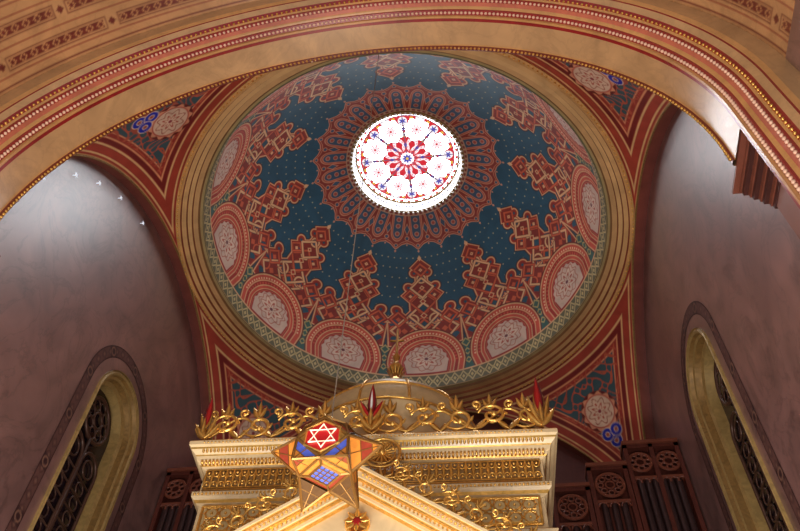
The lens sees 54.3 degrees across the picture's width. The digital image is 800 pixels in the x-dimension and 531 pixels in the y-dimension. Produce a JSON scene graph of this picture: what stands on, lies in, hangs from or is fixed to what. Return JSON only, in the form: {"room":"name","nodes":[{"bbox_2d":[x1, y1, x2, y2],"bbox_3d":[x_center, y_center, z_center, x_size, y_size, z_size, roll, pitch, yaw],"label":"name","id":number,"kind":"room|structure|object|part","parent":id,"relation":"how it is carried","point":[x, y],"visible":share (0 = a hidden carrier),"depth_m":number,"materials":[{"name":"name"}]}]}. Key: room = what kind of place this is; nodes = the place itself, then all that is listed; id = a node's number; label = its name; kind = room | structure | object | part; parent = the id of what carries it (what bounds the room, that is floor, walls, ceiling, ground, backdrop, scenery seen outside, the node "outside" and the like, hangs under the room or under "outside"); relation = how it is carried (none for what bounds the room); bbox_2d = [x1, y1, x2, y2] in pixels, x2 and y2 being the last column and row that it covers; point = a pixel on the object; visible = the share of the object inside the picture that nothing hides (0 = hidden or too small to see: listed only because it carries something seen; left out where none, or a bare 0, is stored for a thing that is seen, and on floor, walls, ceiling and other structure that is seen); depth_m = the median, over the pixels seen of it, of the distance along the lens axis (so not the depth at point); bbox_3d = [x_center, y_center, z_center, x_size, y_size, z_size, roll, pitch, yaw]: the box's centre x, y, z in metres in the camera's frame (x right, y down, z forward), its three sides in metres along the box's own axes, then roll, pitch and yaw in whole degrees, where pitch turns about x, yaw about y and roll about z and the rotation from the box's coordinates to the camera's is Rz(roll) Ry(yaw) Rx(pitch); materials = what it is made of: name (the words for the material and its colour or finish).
{"room":"house of worship","nodes":[
{"label":"house of worship","id":0,"kind":"room"},
{"bbox_2d":[0,157,200,530],"bbox_3d":[-6.899,2.555,11.776,0.001,18.900,20.360,-5,-54,5],"label":"wall","id":1,"kind":"structure","parent":0,"point":[81,275],"depth_m":16.42,"materials":[{"name":"paint"}]},
{"bbox_2d":[5,345,146,530],"bbox_3d":[-6.361,4.554,15.781,0.001,7.100,3.400,-5,-54,5],"label":"trim","id":2,"kind":"structure","parent":1,"relation":"attached to","point":[111,351],"depth_m":16.25,"materials":[{"name":"paint"}]},
{"bbox_2d":[28,370,138,530],"bbox_3d":[-6.597,4.731,15.584,0.550,6.520,2.280,-5,-54,5],"label":"window","id":3,"kind":"structure","parent":1,"relation":"in","point":[82,493],"depth_m":16.88,"materials":[{"name":"gold metal"}]},
{"bbox_3d":[-6.854,4.843,15.482,0.001,6.210,1.660,-5,-54,5],"label":"glass","id":4,"kind":"part","parent":3,"relation":"part of","materials":[{"name":"black glass"}]},
{"bbox_2d":[73,154,211,439],"bbox_3d":[-6.138,1.958,19.025,0.310,6.070,12.140,-5,-54,5],"label":"trim","id":5,"kind":"structure","parent":1,"relation":"attached to","point":[171,251],"depth_m":21.59,"materials":[{"name":"paint"}]},
{"bbox_2d":[77,76,252,252],"bbox_3d":[-5.014,-1.977,16.445,4.260,5.527,8.552,33,-60,-20],"label":"ceiling","id":6,"kind":"structure","parent":0,"point":[152,150],"depth_m":18.23,"materials":[{"name":"paint"}]},
{"bbox_2d":[192,292,324,439],"bbox_3d":[-3.929,5.323,21.709,8.552,5.527,4.260,33,-60,-20],"label":"ceiling","id":7,"kind":"structure","parent":0,"point":[234,379],"depth_m":23.16,"materials":[{"name":"paint"}]},
{"bbox_2d":[0,0,794,96],"bbox_3d":[-1.240,-6.493,11.860,12.720,6.487,6.240,-5,-54,5],"label":"ceiling","id":8,"kind":"structure","parent":0,"point":[37,37],"depth_m":13.94,"materials":[{"name":"paint"}]},
{"bbox_2d":[204,53,606,387],"bbox_3d":[0.166,-1.885,23.055,10.820,4.659,10.820,-5,-54,5],"label":"ceiling","id":9,"kind":"structure","parent":0,"point":[475,282],"depth_m":24.22,"materials":[{"name":"paint"}]},
{"bbox_2d":[271,55,382,511],"bbox_3d":[-0.727,-1.450,15.004,1.411,14.064,0.843,-5,-54,5],"label":"star lantern","id":10,"kind":"object","parent":9,"relation":"hanging from","point":[326,456],"visible":1,"depth_m":9.48,"materials":[{"name":"multicoloured glass"}]},
{"bbox_3d":[-0.942,2.075,9.484,0.426,0.491,0.001,-5,-54,5],"label":"glass panel","id":11,"kind":"part","parent":10,"relation":"part of","materials":[{"name":"red glass"}]},
{"bbox_3d":[-0.911,2.525,9.412,0.446,0.013,0.446,33,-60,-20],"label":"glass panel","id":12,"kind":"part","parent":10,"relation":"part of","materials":[{"name":"glass"}]},
{"bbox_3d":[-0.896,2.430,9.663,1.411,0.856,0.838,-5,-54,5],"label":"lantern frame","id":13,"kind":"part","parent":10,"relation":"part of","materials":[{"name":"gold metal"}]},
{"bbox_2d":[175,50,634,406],"bbox_3d":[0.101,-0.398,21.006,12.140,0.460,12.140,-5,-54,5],"label":"trim","id":14,"kind":"structure","parent":9,"relation":"attached to","point":[603,292],"depth_m":20.74,"materials":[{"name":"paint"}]},
{"bbox_2d":[350,111,464,213],"bbox_3d":[0.229,-3.319,25.030,3.680,0.490,3.680,-5,-54,5],"label":"window","id":15,"kind":"structure","parent":9,"relation":"attached to","point":[414,162],"depth_m":25.25,"materials":[{"name":"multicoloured glass"}]},
{"bbox_2d":[473,418,587,527],"bbox_3d":[0.630,10.288,17.151,12.700,18.900,0.140,-5,-54,5],"label":"wall","id":16,"kind":"structure","parent":0,"point":[570,468],"depth_m":22.46,"materials":[{"name":"brown paint"}]},
{"bbox_2d":[467,411,595,462],"bbox_3d":[0.763,6.446,22.064,12.140,6.070,0.310,-5,-54,5],"label":"trim","id":17,"kind":"structure","parent":16,"relation":"attached to","point":[476,416],"depth_m":22.99,"materials":[{"name":"paint"}]},
{"bbox_2d":[463,257,643,461],"bbox_3d":[5.068,4.580,20.884,4.260,5.527,8.552,33,-60,-20],"label":"pendentive","id":18,"kind":"structure","parent":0,"point":[593,393],"depth_m":22.23,"materials":[{"name":"paint"}]},
{"bbox_2d":[514,54,669,215],"bbox_3d":[3.983,-2.720,15.620,8.552,5.527,4.260,33,-60,-20],"label":"ceiling","id":19,"kind":"structure","parent":0,"point":[629,113],"depth_m":17.60,"materials":[{"name":"paint"}]},
{"bbox_2d":[644,0,799,530],"bbox_3d":[5.706,1.514,10.621,0.001,18.900,20.360,-5,-54,5],"label":"wall","id":20,"kind":"structure","parent":0,"point":[735,255],"depth_m":14.57,"materials":[{"name":"paint"}]},
{"bbox_2d":[632,103,678,438],"bbox_3d":[6.179,0.941,17.897,0.310,6.070,12.140,-5,-54,5],"label":"trim","id":21,"kind":"structure","parent":20,"relation":"attached to","point":[653,151],"depth_m":20.89,"materials":[{"name":"paint"}]},
{"bbox_2d":[686,328,793,530],"bbox_3d":[6.454,3.654,14.388,0.550,6.520,2.280,-5,-54,5],"label":"window","id":22,"kind":"structure","parent":20,"relation":"in","point":[754,503],"depth_m":15.49,"materials":[{"name":"gold metal"}]},
{"bbox_3d":[6.704,3.724,14.239,0.001,6.210,1.660,-5,-54,5],"label":"glass","id":23,"kind":"part","parent":22,"relation":"part of","materials":[{"name":"black glass"}]},
{"bbox_2d":[681,301,799,530],"bbox_3d":[6.232,3.514,14.627,0.001,7.100,3.400,-5,-54,5],"label":"trim","id":24,"kind":"structure","parent":20,"relation":"attached to","point":[695,307],"depth_m":14.86,"materials":[{"name":"paint"}]},
{"bbox_3d":[-1.699,1.831,-0.656,24.000,0.100,38.000,-5,-54,5],"label":"floor","id":25,"kind":"structure","parent":0,"visible":0},
{"bbox_2d":[148,467,201,530],"bbox_3d":[-4.494,9.491,14.009,3.190,14.490,0.500,-5,-54,5],"label":"organ case","id":26,"kind":"object","parent":25,"relation":"on","point":[175,510],"visible":0.3,"depth_m":19.06,"materials":[{"name":"brown wood"}]},
{"bbox_2d":[189,329,558,530],"bbox_3d":[-0.387,5.391,11.020,5.753,14.680,4.211,-3,-54,4],"label":"torah ark","id":27,"kind":"object","parent":25,"relation":"on","point":[434,469],"visible":0.86,"depth_m":11.78,"materials":[{"name":"gold stone"}]},
{"bbox_3d":[-2.043,3.675,11.335,1.814,0.484,0.059,-3,-54,4],"label":"filigree panel","id":28,"kind":"part","parent":27,"relation":"part of","materials":[{"name":"gold metal"}]},
{"bbox_3d":[1.116,3.518,11.121,1.814,0.484,0.059,-3,-54,4],"label":"filigree panel","id":29,"kind":"part","parent":27,"relation":"part of","materials":[{"name":"gold metal"}]},
{"bbox_2d":[0,0,799,220],"bbox_3d":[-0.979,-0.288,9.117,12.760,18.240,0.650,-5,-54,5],"label":"trim","id":30,"kind":"structure","parent":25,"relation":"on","point":[772,73],"depth_m":13.87,"materials":[{"name":"paint"}]},
{"bbox_2d":[0,21,740,218],"bbox_3d":[-0.760,-3.076,14.014,12.140,6.410,0.600,-5,-54,5],"label":"arch","id":31,"kind":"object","parent":30,"relation":"attached to","point":[35,161],"depth_m":14.91,"materials":[{"name":"paint"}]},
{"bbox_2d":[553,438,706,530],"bbox_3d":[4.905,8.715,13.148,3.190,14.490,0.500,-5,-54,5],"label":"organ case","id":32,"kind":"object","parent":25,"relation":"on","point":[650,489],"visible":0.98,"depth_m":17.71,"materials":[{"name":"brown wood"}]},
{"bbox_3d":[3.764,9.146,12.786,0.920,13.340,0.500,-5,-54,5],"label":"case panel","id":33,"kind":"part","parent":32,"relation":"part of","materials":[{"name":"brown wood"}]},
{"bbox_3d":[4.699,8.908,12.923,0.950,13.890,0.500,-5,-54,5],"label":"case panel","id":34,"kind":"part","parent":32,"relation":"part of","materials":[{"name":"brown wood"}]},
{"bbox_3d":[5.833,8.638,13.063,1.320,14.490,0.500,-5,-54,5],"label":"case panel","id":35,"kind":"part","parent":32,"relation":"part of","materials":[{"name":"brown wood"}]},
{"bbox_2d":[777,184,799,238],"bbox_3d":[5.132,2.010,6.005,0.360,10.820,0.860,-5,-54,5],"label":"trim","id":36,"kind":"structure","parent":25,"relation":"on","point":[786,205],"depth_m":10.24,"materials":[{"name":"paint"}]},
{"bbox_2d":[732,130,780,208],"bbox_3d":[5.111,-1.297,10.732,0.720,0.710,1.020,-5,-54,5],"label":"trim","id":37,"kind":"structure","parent":36,"relation":"on","point":[753,177],"depth_m":10.83,"materials":[{"name":"wood"}]}
]}

